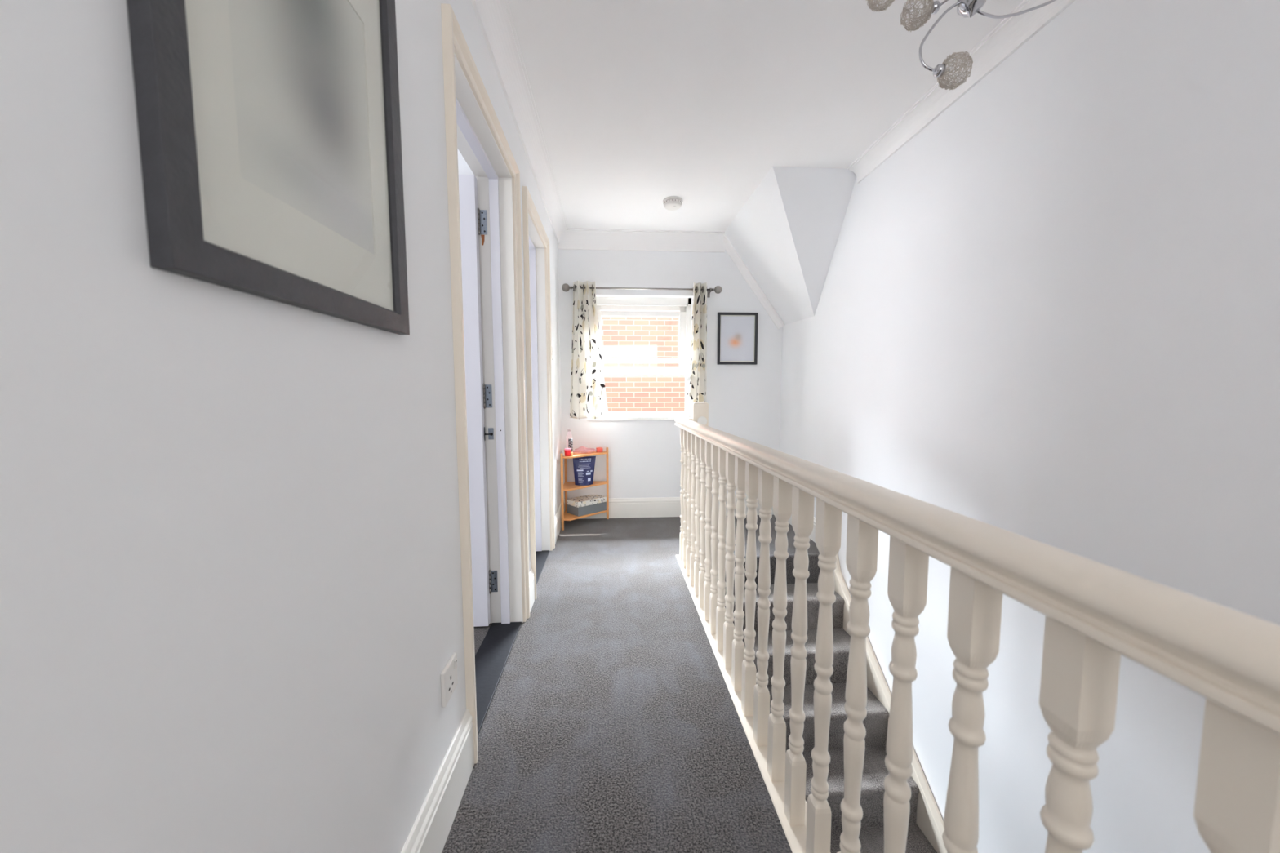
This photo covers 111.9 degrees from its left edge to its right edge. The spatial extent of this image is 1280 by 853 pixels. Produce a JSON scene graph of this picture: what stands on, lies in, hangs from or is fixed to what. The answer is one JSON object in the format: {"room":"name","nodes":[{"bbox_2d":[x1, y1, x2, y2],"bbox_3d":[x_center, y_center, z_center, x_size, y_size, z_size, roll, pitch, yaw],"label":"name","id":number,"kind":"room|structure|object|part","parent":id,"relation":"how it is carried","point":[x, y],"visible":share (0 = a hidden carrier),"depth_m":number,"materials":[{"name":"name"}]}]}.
{"room":"upstairs landing","nodes":[
{"label":"upstairs landing","id":0,"kind":"room"},
{"bbox_2d":[0,0,561,852],"bbox_3d":[-0.527,-0.090,0.675,0.138,2.575,5.826,0,5,-4],"label":"wall","id":1,"kind":"structure","parent":0,"point":[231,600],"depth_m":0.43,"materials":[{"name":"white paint"}]},
{"bbox_2d":[126,0,409,334],"bbox_3d":[-0.445,-0.469,0.593,0.020,0.617,0.460,0,5,-4],"label":"picture frame","id":2,"kind":"object","parent":1,"relation":"attached to","point":[269,131],"visible":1,"depth_m":0.53,"materials":[{"name":"grey wood"}]},
{"bbox_2d":[227,0,373,254],"bbox_3d":[-0.449,-0.470,0.595,0.001,0.378,0.277,0,5,-4],"label":"print","id":3,"kind":"object","parent":2,"relation":"attached to","point":[299,65],"depth_m":0.58},
{"bbox_2d":[400,709,474,852],"bbox_3d":[-0.366,1.008,-0.457,0.017,0.165,3.382,0,5,-4],"label":"baseboard","id":4,"kind":"structure","parent":1,"relation":"attached to","point":[431,828],"depth_m":1.02,"materials":[{"name":"white wood"}]},
{"bbox_2d":[440,653,457,706],"bbox_3d":[-0.473,0.629,1.079,0.013,0.086,0.086,0,5,-4],"label":"wall socket","id":5,"kind":"object","parent":1,"relation":"attached to","point":[449,677],"visible":1,"depth_m":1.06,"materials":[{"name":"white plastic"}]},
{"bbox_2d":[453,658,457,668],"bbox_3d":[-0.470,0.604,1.104,0.004,0.020,0.012,0,5,-4],"label":"rocker switch","id":6,"kind":"object","parent":5,"relation":"attached to","point":[455,660],"depth_m":1.10,"materials":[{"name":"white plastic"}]},
{"bbox_2d":[440,3,529,764],"bbox_3d":[-0.923,-0.080,1.520,0.865,2.025,0.835,0,5,-4],"label":"door","id":7,"kind":"structure","parent":1,"relation":"in","point":[484,206],"depth_m":1.85,"materials":[{"name":"paint"}]},
{"bbox_3d":[-0.661,-0.082,1.537,0.015,2.025,0.835,0,5,-4],"label":"architrave","id":8,"kind":"part","parent":7,"relation":"part of","materials":[{"name":"white wood"}]},
{"bbox_3d":[-0.655,0.032,1.904,0.022,0.050,0.002,0,5,-4],"label":"closer plate","id":9,"kind":"part","parent":7,"relation":"part of","materials":[{"name":"metal"}]},
{"bbox_2d":[471,0,568,243],"bbox_3d":[-0.417,-1.272,0.564,0.085,0.100,5.776,0,5,-4],"label":"crown molding","id":10,"kind":"structure","parent":1,"relation":"attached to","point":[495,19],"depth_m":1.79,"materials":[{"name":"white paint"}]},
{"bbox_2d":[528,568,534,612],"bbox_3d":[-0.538,0.805,2.118,0.017,0.165,0.153,0,5,-4],"label":"baseboard","id":11,"kind":"structure","parent":1,"relation":"attached to","point":[531,578],"depth_m":2.13,"materials":[{"name":"white wood"}]},
{"bbox_2d":[521,186,555,599],"bbox_3d":[-0.941,-0.155,2.466,0.775,2.025,0.751,0,5,-4],"label":"door","id":12,"kind":"structure","parent":1,"relation":"in","point":[536,256],"depth_m":2.76,"materials":[{"name":"paint"}]},
{"bbox_2d":[551,346,553,359],"bbox_3d":[-0.609,-0.510,3.009,0.013,0.086,0.086,0,5,-4],"label":"light switch","id":13,"kind":"object","parent":1,"relation":"attached to","point":[552,347],"visible":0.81,"depth_m":3.00,"materials":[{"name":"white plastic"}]},
{"bbox_2d":[554,503,561,543],"bbox_3d":[-0.615,0.714,3.272,0.017,0.165,0.673,0,5,-4],"label":"baseboard","id":14,"kind":"structure","parent":1,"relation":"attached to","point":[557,517],"depth_m":3.19,"materials":[{"name":"white wood"}]},
{"bbox_2d":[457,147,474,174],"bbox_3d":[-1.916,-0.002,0.564,2.650,2.625,5.776,0,5,-4],"label":"wall","id":15,"kind":"structure","parent":0,"point":[464,168],"depth_m":1.91,"materials":[{"name":"white paint"}]},
{"bbox_2d":[441,515,820,852],"bbox_3d":[-0.853,1.107,0.747,4.580,0.220,5.826,0,5,-4],"label":"floor","id":16,"kind":"structure","parent":0,"point":[611,723],"depth_m":1.39,"materials":[{"name":"grey carpet"}]},
{"bbox_2d":[475,622,521,736],"bbox_3d":[-0.584,0.926,1.627,0.134,0.009,0.705,0,5,-4],"label":"threshold","id":17,"kind":"object","parent":16,"relation":"on","point":[491,657],"visible":0.5,"depth_m":1.69,"materials":[{"name":"grey carpet"}]},
{"bbox_2d":[535,550,549,584],"bbox_3d":[-0.647,0.852,2.567,0.134,0.009,0.615,0,5,-4],"label":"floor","id":18,"kind":"structure","parent":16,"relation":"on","point":[540,556],"depth_m":2.70,"materials":[{"name":"grey carpet"}]},
{"bbox_2d":[560,447,608,530],"bbox_3d":[-0.430,0.482,3.437,0.359,0.600,0.290,0,5,-4],"label":"corner shelf","id":19,"kind":"object","parent":16,"relation":"on","point":[567,486],"visible":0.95,"depth_m":3.43,"materials":[{"name":"brown wood"}]},
{"bbox_3d":[-0.591,0.498,3.290,0.018,0.592,0.018,0,5,-4],"label":"leg","id":20,"kind":"part","parent":19,"relation":"part of","materials":[{"name":"brown wood"}]},
{"bbox_3d":[-0.609,0.477,3.561,0.018,0.592,0.018,0,5,-4],"label":"leg","id":21,"kind":"part","parent":19,"relation":"part of","materials":[{"name":"brown wood"}]},
{"bbox_2d":[564,448,571,456],"bbox_3d":[-0.553,0.197,3.318,0.051,0.056,0.051,0,5,-4],"label":"plastic tub","id":22,"kind":"object","parent":19,"relation":"on","point":[567,451],"visible":1,"depth_m":3.30,"materials":[{"name":"red plastic"}]},
{"bbox_2d":[567,428,573,452],"bbox_3d":[-0.553,0.118,3.390,0.052,0.201,0.053,0,5,-4],"label":"bottle","id":23,"kind":"object","parent":19,"relation":"on","point":[570,440],"visible":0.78,"depth_m":3.37,"materials":[{"name":"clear plastic"}]},
{"bbox_2d":[573,456,595,485],"bbox_3d":[-0.442,0.351,3.436,0.182,0.222,0.073,0,5,-4],"label":"pouch","id":24,"kind":"object","parent":19,"relation":"on","point":[584,467],"visible":1,"depth_m":3.42,"materials":[{"name":"blue plastic"}]},
{"bbox_2d":[566,494,606,516],"bbox_3d":[-0.431,0.634,3.511,0.288,0.113,0.156,-4,6,-41],"label":"shoe box","id":25,"kind":"object","parent":19,"relation":"on","point":[579,506],"visible":0.98,"depth_m":3.45,"materials":[{"name":"grey cardboard"}]},
{"bbox_3d":[-0.432,0.599,3.508,0.288,0.042,0.156,-4,6,-41],"label":"lid","id":26,"kind":"part","parent":25,"relation":"part of","materials":[{"name":"white cardboard"}]},
{"bbox_2d":[596,448,603,452],"bbox_3d":[-0.329,0.190,3.517,0.054,0.037,0.054,0,5,-4],"label":"glass jar","id":27,"kind":"object","parent":19,"relation":"on","point":[597,450],"visible":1,"depth_m":3.50,"materials":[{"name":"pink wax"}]},
{"bbox_3d":[-0.268,0.470,3.578,0.018,0.600,0.018,0,5,-4],"label":"leg","id":28,"kind":"part","parent":19,"relation":"part of","materials":[{"name":"brown wood"}]},
{"bbox_2d":[674,402,1279,852],"bbox_3d":[0.435,0.566,1.043,0.216,1.166,3.609,0,5,-4],"label":"balustrade","id":29,"kind":"object","parent":16,"relation":"on","point":[1096,613],"visible":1,"depth_m":0.55,"materials":[{"name":"beige wood"}]},
{"bbox_3d":[0.378,0.338,2.786,0.096,0.986,0.096,0,5,-4],"label":"newel post","id":30,"kind":"part","parent":29,"relation":"part of","materials":[{"name":"beige wood"}]},
{"bbox_3d":[0.386,1.055,1.087,0.087,0.184,3.447,0,5,-4],"label":"trim","id":31,"kind":"part","parent":29,"relation":"part of","materials":[{"name":"beige wood"}]},
{"bbox_2d":[558,248,782,499],"bbox_3d":[-1.029,-0.272,3.641,4.630,2.675,0.270,0,5,-4],"label":"wall","id":32,"kind":"structure","parent":0,"point":[744,401],"depth_m":3.59,"materials":[{"name":"white paint"}]},
{"bbox_2d":[586,297,691,420],"bbox_3d":[0.005,-0.560,3.701,0.905,1.035,0.342,0,5,-4],"label":"window","id":33,"kind":"structure","parent":32,"relation":"in","point":[681,308],"depth_m":3.64,"materials":[{"name":"paint"}]},
{"bbox_3d":[0.003,-0.782,3.686,0.779,0.479,0.034,0,5,-4],"label":"sash","id":34,"kind":"part","parent":33,"relation":"part of","materials":[{"name":"glass"}]},
{"bbox_3d":[0.006,-0.697,3.651,0.779,0.535,0.034,0,5,-4],"label":"sash","id":35,"kind":"part","parent":33,"relation":"part of","materials":[{"name":"glass"}]},
{"bbox_2d":[557,228,725,252],"bbox_3d":[0.021,-1.481,3.447,1.342,0.140,0.065,0,5,-4],"label":"crown molding","id":36,"kind":"structure","parent":32,"relation":"attached to","point":[571,238],"depth_m":3.46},
{"bbox_2d":[561,283,721,297],"bbox_3d":[0.021,-1.086,3.453,1.270,0.076,0.115,0,5,-4],"label":"curtain rod","id":37,"kind":"object","parent":32,"relation":"attached to","point":[566,287],"visible":0.99,"depth_m":3.42,"materials":[{"name":"silver metal"}]},
{"bbox_2d":[569,280,608,418],"bbox_3d":[-0.409,-0.602,3.438,0.316,1.082,0.086,0,5,-4],"label":"curtain","id":38,"kind":"object","parent":37,"relation":"hanging from","point":[588,389],"visible":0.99,"depth_m":3.44,"materials":[{"name":"white fabric"}]},
{"bbox_2d":[684,282,706,417],"bbox_3d":[0.455,-0.608,3.493,0.182,1.082,0.084,0,5,-4],"label":"curtain","id":39,"kind":"object","parent":37,"relation":"hanging from","point":[697,375],"visible":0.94,"depth_m":3.49,"materials":[{"name":"white fabric"}]},
{"bbox_2d":[563,495,773,519],"bbox_3d":[0.279,0.681,3.659,1.832,0.165,0.017,0,5,-4],"label":"baseboard","id":40,"kind":"structure","parent":32,"relation":"attached to","point":[659,507],"depth_m":3.63,"materials":[{"name":"white wood"}]},
{"bbox_2d":[717,312,758,364],"bbox_3d":[0.807,-0.727,3.581,0.332,0.423,0.020,0,5,-4],"label":"picture frame","id":41,"kind":"object","parent":32,"relation":"attached to","point":[737,332],"visible":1,"depth_m":3.58,"materials":[{"name":"black wood"}]},
{"bbox_2d":[723,234,784,328],"bbox_3d":[0.912,-1.183,3.539,0.561,0.755,0.050,0,5,-4],"label":"trim","id":42,"kind":"structure","parent":32,"relation":"attached to","point":[729,248],"depth_m":3.54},
{"bbox_2d":[507,0,1023,231],"bbox_3d":[-0.889,-1.386,0.624,4.730,0.120,6.176,0,5,-4],"label":"ceiling","id":43,"kind":"structure","parent":0,"point":[639,104],"depth_m":1.82,"materials":[{"name":"white paint"}]},
{"bbox_2d":[662,196,682,210],"bbox_3d":[0.219,-1.483,2.893,0.134,0.049,0.134,0,5,-4],"label":"smoke detector","id":44,"kind":"object","parent":43,"relation":"attached to","point":[671,203],"visible":1,"depth_m":2.85,"materials":[{"name":"white plastic"}]},
{"bbox_2d":[866,0,1056,89],"bbox_3d":[0.825,-1.090,1.049,0.427,0.546,0.370,4,6,42],"label":"chandelier","id":45,"kind":"object","parent":43,"relation":"hanging from","point":[965,8],"visible":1,"depth_m":1.04,"materials":[{"name":"silver metal"}]},
{"bbox_3d":[0.595,-1.067,1.062,0.073,0.072,0.074,-7,-14,-16],"label":"lamp shade","id":46,"kind":"part","parent":45,"relation":"part of","materials":[{"name":"silver metal"}]},
{"bbox_3d":[0.696,-1.044,1.090,0.074,0.072,0.073,-35,20,-34],"label":"lamp shade","id":47,"kind":"part","parent":45,"relation":"part of","materials":[{"name":"silver metal"}]},
{"bbox_3d":[0.727,-0.936,1.030,0.126,0.175,0.006,0,5,-4],"label":"arm","id":48,"kind":"part","parent":45,"relation":"part of","materials":[{"name":"silver metal"}]},
{"bbox_3d":[0.764,-1.037,1.052,0.015,0.032,0.074,-3,6,-36],"label":"arm","id":49,"kind":"part","parent":45,"relation":"part of","materials":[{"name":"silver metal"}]},
{"bbox_3d":[0.755,-0.854,1.038,0.074,0.073,0.072,36,-25,-20],"label":"lamp shade","id":50,"kind":"part","parent":45,"relation":"part of","materials":[{"name":"silver metal"}]},
{"bbox_3d":[0.912,-1.023,1.036,0.253,0.092,0.006,0,5,-4],"label":"arm","id":51,"kind":"part","parent":45,"relation":"part of","materials":[{"name":"silver metal"}]},
{"bbox_2d":[724,166,856,324],"bbox_3d":[0.966,-1.147,3.032,0.520,0.748,1.073,0,5,-4],"label":"ceiling","id":52,"kind":"structure","parent":0,"point":[786,233],"depth_m":2.78,"materials":[{"name":"white paint"}]},
{"bbox_2d":[779,0,1279,852],"bbox_3d":[1.460,1.066,0.622,0.120,4.880,6.876,0,5,-4],"label":"wall","id":53,"kind":"structure","parent":0,"point":[1051,315],"depth_m":1.31,"materials":[{"name":"white paint"}]},
{"bbox_2d":[787,514,815,542],"bbox_3d":[1.214,0.708,3.285,0.017,0.165,0.889,0,5,-4],"label":"baseboard","id":54,"kind":"structure","parent":53,"relation":"attached to","point":[812,536],"depth_m":3.05,"materials":[{"name":"white wood"}]},
{"bbox_2d":[846,0,1075,182],"bbox_3d":[1.376,-1.254,0.144,0.075,0.080,4.700,0,5,-4],"label":"crown molding","id":55,"kind":"structure","parent":53,"relation":"attached to","point":[1011,33],"depth_m":1.70,"materials":[{"name":"white paint"}]},
{"bbox_3d":[0.968,3.497,0.208,1.055,0.100,5.737,0,5,-4],"label":"floor","id":56,"kind":"structure","parent":0,"visible":0},
{"bbox_2d":[717,553,946,852],"bbox_3d":[0.869,2.123,1.556,0.952,2.713,2.747,0,5,-4],"label":"staircase","id":57,"kind":"structure","parent":56,"relation":"on","point":[926,828],"depth_m":2.17,"materials":[{"name":"carpet"}]},
{"label":"outside","id":58,"kind":"structure","parent":0,"visible":0},
{"bbox_3d":[0.167,3.877,5.524,13.000,0.100,2.440,0,5,-4],"label":"ground","id":59,"kind":"structure","parent":58,"visible":0},
{"bbox_2d":[601,311,684,411],"bbox_3d":[0.068,-0.216,6.547,13.000,7.900,0.250,0,5,-4],"label":"brick wall","id":60,"kind":"structure","parent":59,"relation":"on","point":[622,337],"depth_m":6.36,"materials":[{"name":"brick"}]}
]}

